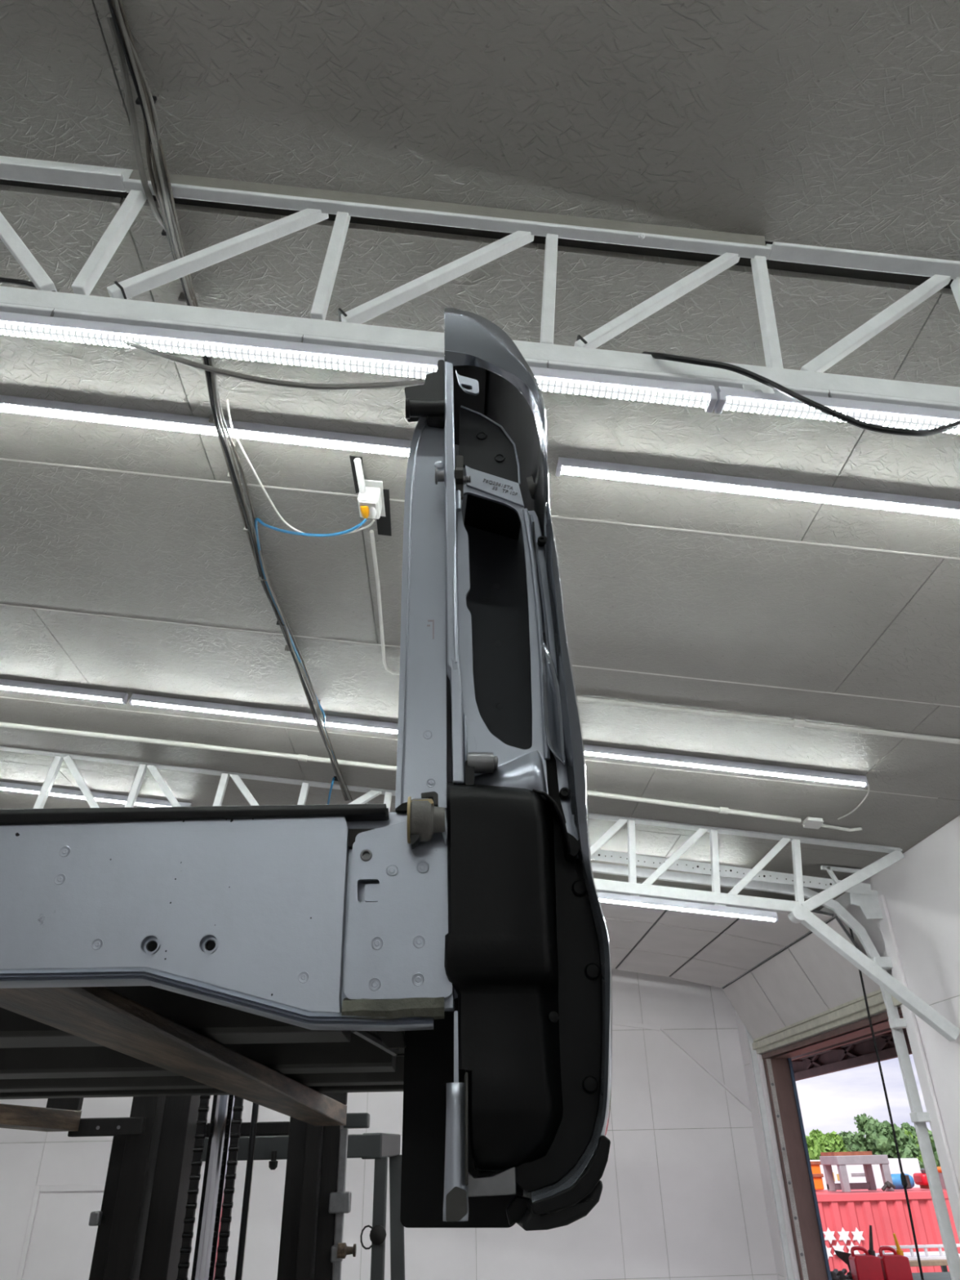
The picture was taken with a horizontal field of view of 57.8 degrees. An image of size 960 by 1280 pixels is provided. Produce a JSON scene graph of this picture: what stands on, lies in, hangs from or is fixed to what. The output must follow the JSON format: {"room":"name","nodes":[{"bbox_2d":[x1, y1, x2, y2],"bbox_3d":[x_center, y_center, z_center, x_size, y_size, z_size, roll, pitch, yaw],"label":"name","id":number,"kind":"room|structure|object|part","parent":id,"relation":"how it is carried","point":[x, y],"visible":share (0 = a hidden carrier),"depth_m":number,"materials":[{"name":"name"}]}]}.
{"room":"auto repair garage","nodes":[
{"label":"auto repair garage","id":0,"kind":"room"},
{"bbox_2d":[0,968,777,1279],"bbox_3d":[-1.997,5.331,9.671,10.734,5.481,0.060,1,-31,-3],"label":"wall","id":1,"kind":"structure","parent":0,"point":[682,1197],"depth_m":9.39,"materials":[{"name":"white paint"}]},
{"bbox_2d":[16,1183,105,1279],"bbox_3d":[-4.141,6.677,8.618,1.050,2.174,0.101,0,-31,-2],"label":"door","id":2,"kind":"structure","parent":1,"relation":"in","point":[62,1246],"depth_m":8.98,"materials":[{"name":"white paint"}]},
{"bbox_2d":[612,1019,751,1111],"bbox_3d":[1.502,4.847,10.137,3.208,1.227,0.055,1,-31,-3],"label":"trim","id":3,"kind":"structure","parent":1,"relation":"attached to","point":[614,1022],"depth_m":10.25,"materials":[{"name":"white paint"}]},
{"bbox_2d":[0,0,959,911],"bbox_3d":[-1.755,-1.102,3.166,10.730,1.368,20.853,0,-31,-2],"label":"ceiling","id":4,"kind":"structure","parent":0,"point":[127,563],"depth_m":3.15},
{"bbox_2d":[0,781,42,794],"bbox_3d":[-3.812,1.237,7.228,0.347,0.107,0.047,1,-31,-3],"label":"strip light","id":5,"kind":"object","parent":4,"relation":"attached to","point":[22,788],"depth_m":7.21,"materials":[{"name":"white plastic"}]},
{"bbox_2d":[0,678,128,704],"bbox_3d":[-3.453,0.234,5.510,2.432,0.353,0.047,1,-31,-3],"label":"strip light","id":6,"kind":"object","parent":4,"relation":"attached to","point":[5,684],"visible":1,"depth_m":5.49,"materials":[{"name":"white plastic"}]},
{"bbox_2d":[48,787,85,799],"bbox_3d":[-3.414,1.283,7.225,0.299,0.093,0.047,1,-31,-3],"label":"strip light","id":7,"kind":"object","parent":4,"relation":"attached to","point":[73,793],"depth_m":7.21,"materials":[{"name":"white plastic"}]},
{"bbox_2d":[0,395,217,435],"bbox_3d":[-1.408,-0.838,3.311,0.839,0.180,0.047,1,-31,-3],"label":"strip light","id":8,"kind":"object","parent":4,"relation":"attached to","point":[204,425],"depth_m":3.30,"materials":[{"name":"white plastic"}]},
{"bbox_2d":[91,791,128,804],"bbox_3d":[-3.074,1.320,7.224,0.300,0.099,0.047,1,-31,-3],"label":"strip light","id":9,"kind":"object","parent":4,"relation":"attached to","point":[116,798],"depth_m":7.21,"materials":[{"name":"white plastic"}]},
{"bbox_2d":[134,796,172,806],"bbox_3d":[-2.703,1.352,7.229,0.302,0.078,0.047,1,-31,-3],"label":"strip light","id":10,"kind":"object","parent":4,"relation":"attached to","point":[145,802],"depth_m":7.21,"materials":[{"name":"white plastic"}]},
{"bbox_2d":[178,801,191,806],"bbox_3d":[-2.446,1.373,7.233,0.104,0.035,0.047,1,-31,-3],"label":"strip light","id":11,"kind":"object","parent":4,"relation":"in","point":[183,804],"depth_m":7.22,"materials":[{"name":"white plastic"}]},
{"bbox_2d":[0,308,444,378],"bbox_3d":[-0.626,-0.703,2.113,1.074,0.205,0.047,1,-31,-3],"label":"strip light","id":12,"kind":"object","parent":4,"relation":"attached to","point":[330,357],"depth_m":2.10,"materials":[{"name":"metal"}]},
{"bbox_2d":[122,338,425,390],"bbox_3d":[-0.381,-0.638,2.038,0.952,0.233,0.104,1,-31,-4],"label":"cable","id":13,"kind":"object","parent":12,"relation":"hanging from","point":[232,374],"visible":0.8,"depth_m":1.97,"materials":[{"name":"black rubber"}]},
{"bbox_2d":[106,0,352,800],"bbox_3d":[-0.993,-0.131,4.359,0.168,0.173,5.540,0,-31,-2],"label":"cable bundle","id":14,"kind":"object","parent":4,"relation":"attached to","point":[122,35],"visible":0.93,"depth_m":2.56,"materials":[{"name":"black rubber"}]},
{"bbox_2d":[254,517,367,760],"bbox_3d":[-0.970,0.195,4.818,0.480,0.210,3.007,4,-31,-10],"label":"cable","id":15,"kind":"object","parent":14,"relation":"attached to","point":[256,519],"visible":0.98,"depth_m":3.78,"materials":[{"name":"blue plastic"}]},
{"bbox_2d":[327,777,334,804],"bbox_3d":[-1.126,1.170,6.500,0.027,0.128,0.466,6,-32,-13],"label":"cable","id":16,"kind":"object","parent":14,"relation":"hanging from","point":[333,778],"visible":0.8,"depth_m":6.35,"materials":[{"name":"blue plastic"}]},
{"bbox_2d":[128,693,398,733],"bbox_3d":[-1.057,0.503,5.500,2.309,0.338,0.047,1,-31,-3],"label":"strip light","id":17,"kind":"object","parent":4,"relation":"attached to","point":[135,699],"visible":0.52,"depth_m":5.48,"materials":[{"name":"white plastic"}]},
{"bbox_2d":[220,419,411,457],"bbox_3d":[-0.622,-0.751,3.308,0.718,0.166,0.047,1,-31,-3],"label":"strip light","id":18,"kind":"object","parent":4,"relation":"attached to","point":[357,442],"depth_m":3.30,"materials":[{"name":"white plastic"}]},
{"bbox_2d":[226,398,374,535],"bbox_3d":[-0.794,-0.619,3.462,0.323,0.176,0.731,-26,-39,35],"label":"cable","id":19,"kind":"object","parent":18,"relation":"attached to","point":[227,399],"visible":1,"depth_m":3.51,"materials":[{"name":"plastic"}]},
{"bbox_2d":[349,455,391,536],"bbox_3d":[-0.450,-0.594,3.642,0.146,0.021,0.489,0,-31,-2],"label":"mounting bracket","id":20,"kind":"object","parent":4,"relation":"attached to","point":[384,523],"depth_m":3.69,"materials":[{"name":"metal"}]},
{"bbox_2d":[354,457,385,519],"bbox_3d":[-0.450,-0.586,3.557,0.103,0.120,0.355,0,-31,-2],"label":"box","id":21,"kind":"object","parent":20,"relation":"attached to","point":[371,501],"visible":1,"depth_m":3.55,"materials":[{"name":"white plastic"}]},
{"bbox_2d":[369,529,399,675],"bbox_3d":[-0.354,-0.132,4.351,0.333,0.056,1.307,0,-31,-2],"label":"conduit","id":22,"kind":"object","parent":4,"relation":"attached to","point":[371,531],"visible":0.81,"depth_m":4.27,"materials":[{"name":"plastic"}]},
{"bbox_2d":[0,721,800,822],"bbox_3d":[-0.883,0.886,6.140,6.348,0.780,0.108,1,-31,-4],"label":"ceiling light","id":23,"kind":"object","parent":4,"relation":"attached to","point":[303,757],"visible":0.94,"depth_m":6.11,"materials":[{"name":"white plastic"}]},
{"bbox_2d":[0,155,959,410],"bbox_3d":[-0.975,-1.097,2.342,8.639,1.515,0.090,1,-31,-3],"label":"roof truss","id":24,"kind":"object","parent":4,"relation":"attached to","point":[314,205],"visible":0.97,"depth_m":2.31,"materials":[{"name":"white metal"}]},
{"bbox_2d":[0,276,55,291],"bbox_3d":[-1.240,-0.929,2.266,0.308,0.123,0.019,-2,-31,1],"label":"cable","id":25,"kind":"object","parent":24,"relation":"on","point":[2,280],"visible":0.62,"depth_m":2.26,"materials":[{"name":"black rubber"}]},
{"bbox_2d":[529,360,717,413],"bbox_3d":[0.345,-0.597,2.111,0.448,0.160,0.047,1,-31,-3],"label":"strip light","id":26,"kind":"object","parent":24,"relation":"attached to","point":[549,380],"depth_m":2.10,"materials":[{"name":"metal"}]},
{"bbox_2d":[642,351,959,436],"bbox_3d":[0.805,-0.614,2.117,0.769,0.377,0.090,-2,-31,1],"label":"cable","id":27,"kind":"object","parent":24,"relation":"hanging from","point":[773,384],"visible":0.97,"depth_m":2.05,"materials":[{"name":"black rubber"}]},
{"bbox_2d":[714,386,959,434],"bbox_3d":[1.796,-0.484,2.134,2.445,0.368,0.047,1,-31,-3],"label":"strip light","id":28,"kind":"object","parent":24,"relation":"attached to","point":[731,398],"visible":0.86,"depth_m":2.10,"materials":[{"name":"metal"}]},
{"bbox_2d":[0,746,959,1041],"bbox_3d":[-1.954,1.527,6.259,10.373,2.624,0.102,1,-31,-3],"label":"roof truss","id":29,"kind":"object","parent":4,"relation":"attached to","point":[799,910],"visible":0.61,"depth_m":6.40,"materials":[{"name":"white metal"}]},
{"bbox_2d":[596,891,777,922],"bbox_3d":[0.906,1.847,6.224,2.432,0.353,0.051,1,-31,-3],"label":"strip light","id":30,"kind":"object","parent":29,"relation":"attached to","point":[603,896],"visible":0.56,"depth_m":6.20,"materials":[{"name":"white plastic"}]},
{"bbox_2d":[583,744,868,787],"bbox_3d":[1.282,0.765,5.490,2.309,0.338,0.047,1,-31,-3],"label":"strip light","id":31,"kind":"object","parent":4,"relation":"attached to","point":[591,750],"visible":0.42,"depth_m":5.47,"materials":[{"name":"white plastic"}]},
{"bbox_2d":[555,457,959,518],"bbox_3d":[1.506,-0.528,3.309,2.432,0.353,0.047,1,-31,-3],"label":"strip light","id":32,"kind":"object","parent":4,"relation":"attached to","point":[951,508],"visible":1,"depth_m":3.29,"materials":[{"name":"white plastic"}]},
{"bbox_2d":[577,696,959,744],"bbox_3d":[1.451,0.434,4.949,2.968,0.380,0.046,1,-31,-3],"label":"conduit","id":33,"kind":"object","parent":4,"relation":"attached to","point":[795,722],"visible":0.77,"depth_m":4.94,"materials":[{"name":"grey metal"}]},
{"bbox_2d":[802,817,862,831],"bbox_3d":[2.506,1.301,6.179,0.480,0.073,0.183,5,-31,-10],"label":"junction box","id":34,"kind":"object","parent":4,"relation":"attached to","point":[809,822],"visible":1,"depth_m":6.18,"materials":[{"name":"white plastic"}]},
{"bbox_3d":[2.340,1.287,6.114,0.114,0.019,0.105,0,-31,-2],"label":"lid","id":35,"kind":"part","parent":34,"relation":"part of","materials":[{"name":"white plastic"}]},
{"bbox_2d":[837,784,869,819],"bbox_3d":[2.519,1.084,5.804,0.076,0.036,0.737,-4,-31,4],"label":"cable","id":36,"kind":"object","parent":4,"relation":"attached to","point":[867,794],"visible":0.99,"depth_m":5.86,"materials":[{"name":"grey plastic"}]},
{"bbox_2d":[730,815,959,1279],"bbox_3d":[3.424,1.230,1.839,0.060,4.247,18.200,0,-31,-2],"label":"wall","id":37,"kind":"structure","parent":0,"point":[921,891],"depth_m":6.28,"materials":[{"name":"white paint"}]},
{"bbox_2d":[743,1025,799,1279],"bbox_3d":[3.098,5.879,8.950,0.057,3.600,0.310,0,-31,-2],"label":"trim","id":38,"kind":"structure","parent":37,"relation":"attached to","point":[760,1061],"depth_m":9.09,"materials":[{"name":"white paint"}]},
{"bbox_2d":[591,848,959,1279],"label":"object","id":39,"kind":"structure","parent":37,"relation":"in","point":[807,978],"depth_m":7.86,"materials":[{"name":"beige paint"}]},
{"bbox_2d":[848,927,924,1279],"bbox_3d":[3.042,3.658,6.406,0.045,2.944,0.336,-3,-31,2],"label":"pull cord","id":40,"kind":"object","parent":39,"relation":"hanging from","point":[903,1177],"visible":0.94,"depth_m":6.39,"materials":[{"name":"black fabric"}]},
{"bbox_2d":[763,1057,831,1279],"bbox_3d":[3.277,5.949,8.684,0.285,3.200,0.085,0,-31,-2],"label":"trim","id":41,"kind":"structure","parent":37,"relation":"attached to","point":[806,1202],"depth_m":8.95,"materials":[{"name":"brown metal"}]},
{"bbox_2d":[752,989,902,1053],"bbox_3d":[3.126,3.584,8.106,0.063,0.155,3.580,0,-31,-2],"label":"trim","id":42,"kind":"structure","parent":37,"relation":"attached to","point":[880,1008],"depth_m":7.83,"materials":[{"name":"beige paint"}]},
{"bbox_2d":[761,1006,902,1059],"bbox_3d":[3.291,3.677,8.056,0.282,0.050,3.500,0,-31,-2],"label":"trim","id":43,"kind":"structure","parent":37,"relation":"attached to","point":[882,1016],"depth_m":7.97,"materials":[{"name":"brown metal"}]},
{"bbox_2d":[877,894,959,1243],"bbox_3d":[3.226,3.790,5.909,0.027,4.050,0.140,0,-31,-2],"label":"trim","id":44,"kind":"structure","parent":37,"relation":"attached to","point":[951,1184],"depth_m":6.25,"materials":[{"name":"white paint"}]},
{"bbox_3d":[-1.707,3.169,0.601,10.830,0.150,18.600,0,-31,-2],"label":"floor","id":45,"kind":"structure","parent":0,"visible":0},
{"bbox_2d":[0,986,404,1279],"bbox_3d":[-0.865,2.240,2.439,1.196,3.300,5.160,0,-31,-2],"label":"forklift","id":46,"kind":"object","parent":45,"relation":"on","point":[145,1221],"visible":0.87,"depth_m":2.97,"materials":[{"name":"metal"}]},
{"bbox_3d":[-1.248,2.782,2.531,0.056,2.380,0.120,0,-31,-2],"label":"mast rail","id":47,"kind":"part","parent":46,"relation":"part of","materials":[{"name":"black metal"}]},
{"bbox_3d":[-1.185,2.404,2.749,0.088,3.250,0.160,0,-31,-2],"label":"mast rail","id":48,"kind":"part","parent":46,"relation":"part of","materials":[{"name":"black metal"}]},
{"bbox_3d":[-1.086,2.435,2.804,0.092,3.250,0.160,0,-31,-2],"label":"mast rail","id":49,"kind":"part","parent":46,"relation":"part of","materials":[{"name":"black metal"}]},
{"bbox_3d":[-0.988,2.363,2.763,0.034,2.227,0.020,0,-31,-2],"label":"lift chain","id":50,"kind":"part","parent":46,"relation":"part of","materials":[{"name":"metal"}]},
{"bbox_3d":[-0.864,2.363,2.768,0.034,2.227,0.020,0,-31,-2],"label":"lift chain","id":51,"kind":"part","parent":46,"relation":"part of","materials":[{"name":"metal"}]},
{"bbox_3d":[-0.641,2.435,2.821,0.067,3.250,0.160,0,-31,-2],"label":"mast rail","id":52,"kind":"part","parent":46,"relation":"part of","materials":[{"name":"black metal"}]},
{"bbox_2d":[0,306,612,1231],"bbox_3d":[-0.724,0.494,1.576,1.570,0.892,2.004,0,-31,-2],"label":"truck bed","id":53,"kind":"object","parent":46,"relation":"on","point":[448,949],"visible":1,"depth_m":0.67,"materials":[{"name":"silver metal"}]},
{"bbox_3d":[-0.787,0.204,0.628,1.375,0.144,0.016,0,-31,-2],"label":"sill","id":54,"kind":"part","parent":53,"relation":"part of","materials":[{"name":"silver metal"}]},
{"bbox_3d":[-0.835,1.157,2.262,1.400,0.049,0.080,0,-31,-2],"label":"rail","id":55,"kind":"part","parent":53,"relation":"part of","materials":[{"name":"metal"}]},
{"bbox_3d":[-0.088,0.335,0.729,0.008,0.022,0.053,-22,-37,30],"label":"brace rod","id":56,"kind":"part","parent":53,"relation":"part of","materials":[{"name":"metal"}]},
{"bbox_3d":[-0.060,0.200,0.651,0.077,0.129,0.005,0,-31,-2],"label":"bolted plate","id":57,"kind":"part","parent":53,"relation":"part of","materials":[{"name":"silver metal"}]},
{"bbox_2d":[407,791,444,848],"bbox_3d":[-0.041,0.138,0.667,0.028,0.048,0.036,0,-31,-2],"label":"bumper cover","id":58,"kind":"object","parent":53,"relation":"on","point":[425,810],"depth_m":0.66,"materials":[{"name":"rubber"}]},
{"bbox_3d":[-0.796,0.938,2.459,1.493,0.530,0.030,0,-31,-2],"label":"headboard","id":59,"kind":"part","parent":53,"relation":"part of","materials":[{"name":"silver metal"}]},
{"bbox_3d":[-0.016,0.335,0.571,0.017,0.078,0.008,0,-31,-2],"label":"bracket post","id":60,"kind":"part","parent":53,"relation":"part of","materials":[{"name":"silver metal"}]},
{"bbox_3d":[-0.020,-0.163,0.872,0.008,0.058,0.004,0,-31,-2],"label":"nut plate","id":61,"kind":"part","parent":53,"relation":"part of","materials":[{"name":"paint"}]},
{"bbox_3d":[-0.020,-0.296,1.127,0.052,0.027,0.300,0,-31,-2],"label":"cap trim","id":62,"kind":"part","parent":53,"relation":"part of","materials":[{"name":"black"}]},
{"bbox_2d":[465,465,524,506],"bbox_3d":[0.014,-0.156,0.880,0.058,0.053,0.003,0,-31,-2],"label":"label","id":63,"kind":"object","parent":53,"relation":"attached to","point":[482,485],"depth_m":0.88,"materials":[{"name":"silver metal"}]},
{"bbox_3d":[0.017,-0.013,0.797,0.075,0.337,0.004,0,-31,-2],"label":"tail lamp frame","id":64,"kind":"part","parent":53,"relation":"part of","materials":[{"name":"silver metal"}]},
{"bbox_3d":[-0.576,2.404,2.771,0.053,3.250,0.160,0,-31,-2],"label":"mast rail","id":65,"kind":"part","parent":46,"relation":"part of","materials":[{"name":"black metal"}]},
{"bbox_3d":[-0.509,2.782,2.558,0.059,2.380,0.120,0,-31,-2],"label":"mast rail","id":66,"kind":"part","parent":46,"relation":"part of","materials":[{"name":"black metal"}]},
{"bbox_3d":[-0.421,2.941,3.458,0.055,1.528,0.060,0,-31,-2],"label":"guard post","id":67,"kind":"part","parent":46,"relation":"part of","materials":[{"name":"grey metal"}]},
{"bbox_3d":[-0.406,3.406,4.341,0.139,1.442,0.110,0,-31,-2],"label":"guard post","id":68,"kind":"part","parent":46,"relation":"part of","materials":[{"name":"grey metal"}]},
{"label":"outside","id":69,"kind":"structure","parent":0,"visible":0},
{"bbox_2d":[808,1128,822,1142],"bbox_3d":[66.368,99.176,169.013,6.664,7.435,6.176,0,-31,-2],"label":"tree","id":70,"kind":"object","parent":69,"point":[815,1135],"visible":0.14,"depth_m":170.21,"materials":[{"name":"green plant"}]},
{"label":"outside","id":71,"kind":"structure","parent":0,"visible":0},
{"bbox_2d":[900,1122,916,1139],"bbox_3d":[88.194,103.257,177.604,7.875,8.409,7.674,0,-31,-2],"label":"tree","id":72,"kind":"object","parent":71,"point":[906,1126],"visible":0.07,"depth_m":178.45,"materials":[{"name":"green plant"}]},
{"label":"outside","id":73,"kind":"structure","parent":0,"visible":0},
{"bbox_3d":[79.476,41.343,65.664,156.270,0.200,210.000,0,-31,-2],"label":"yard","id":74,"kind":"structure","parent":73,"visible":0},
{"bbox_2d":[804,1134,832,1159],"bbox_3d":[33.901,54.324,90.134,6.740,5.875,5.875,0,-31,-2],"label":"tree","id":75,"kind":"object","parent":74,"relation":"on","point":[815,1149],"visible":0.1,"depth_m":90.01,"materials":[{"name":"green plant"}]},
{"bbox_2d":[817,1130,848,1151],"bbox_3d":[46.366,67.870,113.973,5.155,6.176,6.544,0,-31,-2],"label":"tree","id":76,"kind":"object","parent":74,"relation":"on","point":[833,1140],"visible":0.34,"depth_m":113.84,"materials":[{"name":"green plant"}]},
{"bbox_2d":[838,1130,854,1151],"bbox_3d":[65.107,90.397,153.547,6.877,6.640,6.778,0,-31,-2],"label":"tree","id":77,"kind":"object","parent":74,"relation":"on","point":[846,1135],"visible":0.16,"depth_m":153.98,"materials":[{"name":"green plant"}]},
{"bbox_2d":[791,1027,911,1080],"bbox_3d":[3.872,6.482,9.028,0.930,4.315,7.104,0,-31,-2],"label":"canopy","id":78,"kind":"object","parent":74,"relation":"on","point":[860,1051],"visible":0.25,"depth_m":9.90,"materials":[{"name":"brown metal"}]},
{"bbox_2d":[847,1112,880,1155],"bbox_3d":[58.774,75.798,130.574,7.060,8.485,7.001,0,-31,-2],"label":"tree","id":79,"kind":"object","parent":74,"relation":"on","point":[864,1126],"visible":0.45,"depth_m":130.43,"materials":[{"name":"green plant"}]},
{"bbox_2d":[809,1158,920,1190],"bbox_3d":[9.094,14.395,21.156,2.873,3.011,2.512,0,-31,-2],"label":"box trailer","id":80,"kind":"object","parent":74,"relation":"on","point":[855,1173],"visible":0.15,"depth_m":20.75,"materials":[{"name":"white paint"}]},
{"bbox_2d":[815,1187,959,1275],"bbox_3d":[10.192,11.215,15.457,12.320,2.561,2.420,0,-31,-2],"label":"shipping container","id":81,"kind":"object","parent":74,"relation":"on","point":[846,1218],"visible":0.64,"depth_m":14.78,"materials":[{"name":"red metal"}]},
{"bbox_2d":[809,1160,823,1190],"bbox_3d":[6.276,10.327,16.772,0.474,0.468,0.630,0,-31,-2],"label":"bin","id":82,"kind":"object","parent":81,"relation":"on","point":[816,1173],"visible":0.16,"depth_m":16.51,"materials":[{"name":"paint"}]},
{"bbox_2d":[819,1151,894,1192],"bbox_3d":[6.756,9.553,15.639,0.918,0.610,0.840,0,-31,-2],"label":"stand","id":83,"kind":"object","parent":81,"relation":"on","point":[865,1158],"visible":1,"depth_m":15.46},
{"bbox_3d":[6.378,9.802,15.883,0.120,0.450,0.120,0,-31,-2],"label":"leg","id":84,"kind":"part","parent":83,"relation":"part of","materials":[{"name":"grey wood"}]},
{"bbox_3d":[6.390,9.442,15.283,0.120,0.450,0.120,0,-31,-2],"label":"leg","id":85,"kind":"part","parent":83,"relation":"part of","materials":[{"name":"grey wood"}]},
{"bbox_3d":[6.755,9.935,15.818,0.868,0.100,0.100,0,-31,-2],"label":"rail","id":86,"kind":"part","parent":83,"relation":"part of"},
{"bbox_3d":[6.753,9.404,15.728,0.918,0.140,0.840,0,-31,-2],"label":"frame","id":87,"kind":"part","parent":83,"relation":"part of","materials":[{"name":"white wood"}]},
{"bbox_3d":[7.125,9.802,15.912,0.120,0.450,0.120,0,-31,-2],"label":"leg","id":88,"kind":"part","parent":83,"relation":"part of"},
{"bbox_3d":[7.158,9.442,15.312,0.120,0.450,0.120,0,-31,-2],"label":"leg","id":89,"kind":"part","parent":83,"relation":"part of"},
{"bbox_3d":[10.145,9.572,15.089,12.200,0.120,0.100,0,-31,-2],"label":"rail","id":90,"kind":"part","parent":81,"relation":"part of","materials":[{"name":"red metal"}]},
{"bbox_2d":[881,1181,895,1191],"bbox_3d":[7.088,9.485,15.108,0.256,0.154,0.120,0,-31,-2],"label":"tool","id":91,"kind":"object","parent":81,"relation":"on","point":[887,1184],"visible":1,"depth_m":15.08,"materials":[{"name":"grey metal"}]},
{"bbox_2d":[890,1173,914,1189],"bbox_3d":[7.696,9.916,15.925,0.455,0.245,0.285,0,-31,-2],"label":"tank","id":92,"kind":"object","parent":81,"relation":"on","point":[896,1180],"visible":0.56,"depth_m":15.85,"materials":[{"name":"metal"}]},
{"bbox_2d":[912,1168,929,1189],"bbox_3d":[8.129,9.875,15.952,0.210,0.327,0.420,0,-31,-2],"label":"machine","id":93,"kind":"object","parent":81,"relation":"on","point":[920,1179],"visible":0.68,"depth_m":15.87,"materials":[{"name":"metal"}]},
{"bbox_2d":[936,1166,946,1189],"bbox_3d":[8.405,9.719,15.717,0.192,0.341,0.400,0,-31,-2],"label":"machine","id":94,"kind":"object","parent":81,"relation":"on","point":[939,1169],"visible":0.12,"depth_m":15.69,"materials":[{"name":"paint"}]},
{"bbox_2d":[866,1120,924,1173],"bbox_3d":[46.720,58.422,98.776,6.574,6.785,8.289,0,-31,-2],"label":"tree","id":95,"kind":"object","parent":74,"relation":"on","point":[882,1142],"visible":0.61,"depth_m":98.14,"materials":[{"name":"green plant"}]},
{"bbox_2d":[844,1271,951,1279],"bbox_3d":[4.812,7.497,8.515,2.350,2.009,1.200,0,-31,-2],"label":"bench","id":96,"kind":"object","parent":74,"relation":"on","point":[935,1275],"visible":0.33,"depth_m":9.25,"materials":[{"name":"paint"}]},
{"bbox_2d":[830,1268,838,1279],"bbox_3d":[3.621,6.535,8.935,0.153,0.114,0.120,0,-31,-2],"label":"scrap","id":97,"kind":"object","parent":96,"relation":"on","point":[835,1271],"visible":0.58,"depth_m":8.92,"materials":[{"name":"metal"}]},
{"bbox_3d":[3.621,6.528,8.941,0.152,0.095,0.040,11,-33,-20],"label":"arm","id":98,"kind":"part","parent":97,"relation":"part of","materials":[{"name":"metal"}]},
{"bbox_2d":[835,1268,847,1279],"bbox_3d":[3.752,6.591,9.023,0.142,0.104,0.109,0,-31,-2],"label":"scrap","id":99,"kind":"object","parent":96,"relation":"on","point":[840,1275],"visible":0.78,"depth_m":9.00,"materials":[{"name":"metal"}]},
{"bbox_2d":[833,1249,851,1271],"bbox_3d":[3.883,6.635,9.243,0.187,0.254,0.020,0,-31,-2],"label":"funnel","id":100,"kind":"object","parent":96,"relation":"on","point":[844,1256],"visible":0.41,"depth_m":9.27,"materials":[{"name":"black plastic"}]},
{"bbox_2d":[845,1270,853,1279],"bbox_3d":[3.871,6.655,9.108,0.107,0.075,0.077,17,-36,-28],"label":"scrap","id":101,"kind":"object","parent":96,"relation":"on","point":[848,1276],"visible":0.85,"depth_m":9.09,"materials":[{"name":"metal"}]},
{"bbox_2d":[848,1225,884,1279],"bbox_3d":[4.020,6.423,9.113,0.290,0.480,0.170,0,-31,-2],"label":"can","id":102,"kind":"object","parent":96,"relation":"on","point":[867,1266],"visible":1,"depth_m":9.00,"materials":[{"name":"red plastic"}]},
{"bbox_3d":[3.978,6.408,9.120,0.191,0.088,0.036,0,-31,-2],"label":"handle","id":103,"kind":"part","parent":102,"relation":"part of","materials":[{"name":"red plastic"}]},
{"bbox_3d":[4.122,6.318,9.180,0.082,0.237,0.044,0,-31,-2],"label":"spout","id":104,"kind":"part","parent":102,"relation":"part of","materials":[{"name":"black plastic"}]},
{"bbox_2d":[876,1233,913,1279],"bbox_3d":[4.314,6.455,9.104,0.276,0.403,0.170,0,-31,-2],"label":"can","id":105,"kind":"object","parent":96,"relation":"on","point":[895,1266],"visible":0.91,"depth_m":9.00,"materials":[{"name":"red plastic"}]},
{"bbox_3d":[4.279,6.413,9.128,0.192,0.086,0.036,0,-31,-2],"label":"handle","id":106,"kind":"part","parent":105,"relation":"part of","materials":[{"name":"red plastic"}]},
{"bbox_3d":[4.397,6.353,9.169,0.052,0.164,0.044,0,-31,-2],"label":"spout","id":107,"kind":"part","parent":105,"relation":"part of","materials":[{"name":"yellow plastic"}]},
{"bbox_2d":[888,1128,923,1165],"bbox_3d":[60.499,71.895,121.966,6.155,6.100,6.122,0,-31,-2],"label":"tree","id":108,"kind":"object","parent":74,"relation":"on","point":[920,1158],"visible":0.07,"depth_m":122.64,"materials":[{"name":"green plant"}]},
{"bbox_2d":[863,1244,959,1271],"bbox_3d":[5.212,8.170,9.847,1.054,2.211,0.750,0,-31,-2],"label":"rack","id":109,"kind":"object","parent":74,"relation":"on","point":[926,1258],"visible":0.38,"depth_m":10.14,"materials":[{"name":"white metal"}]},
{"bbox_2d":[863,1251,959,1260],"bbox_3d":[5.197,7.340,10.362,1.022,0.030,0.620,0,-31,-2],"label":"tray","id":110,"kind":"object","parent":109,"relation":"on","point":[931,1255],"depth_m":10.14,"materials":[{"name":"metal"}]},
{"bbox_3d":[5.204,7.093,10.172,1.022,0.030,0.040,0,-31,-2],"label":"rail","id":111,"kind":"part","parent":109,"relation":"part of","materials":[{"name":"white metal"}]},
{"bbox_3d":[5.644,8.407,10.071,0.050,2.017,0.050,0,-31,-2],"label":"leg","id":112,"kind":"part","parent":109,"relation":"part of","materials":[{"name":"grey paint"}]},
{"bbox_2d":[920,1131,940,1166],"bbox_3d":[58.264,62.924,107.125,8.533,7.241,7.905,0,-31,-2],"label":"tree","id":113,"kind":"object","parent":74,"relation":"on","point":[935,1156],"visible":0.1,"depth_m":105.43,"materials":[{"name":"green plant"}]}
]}

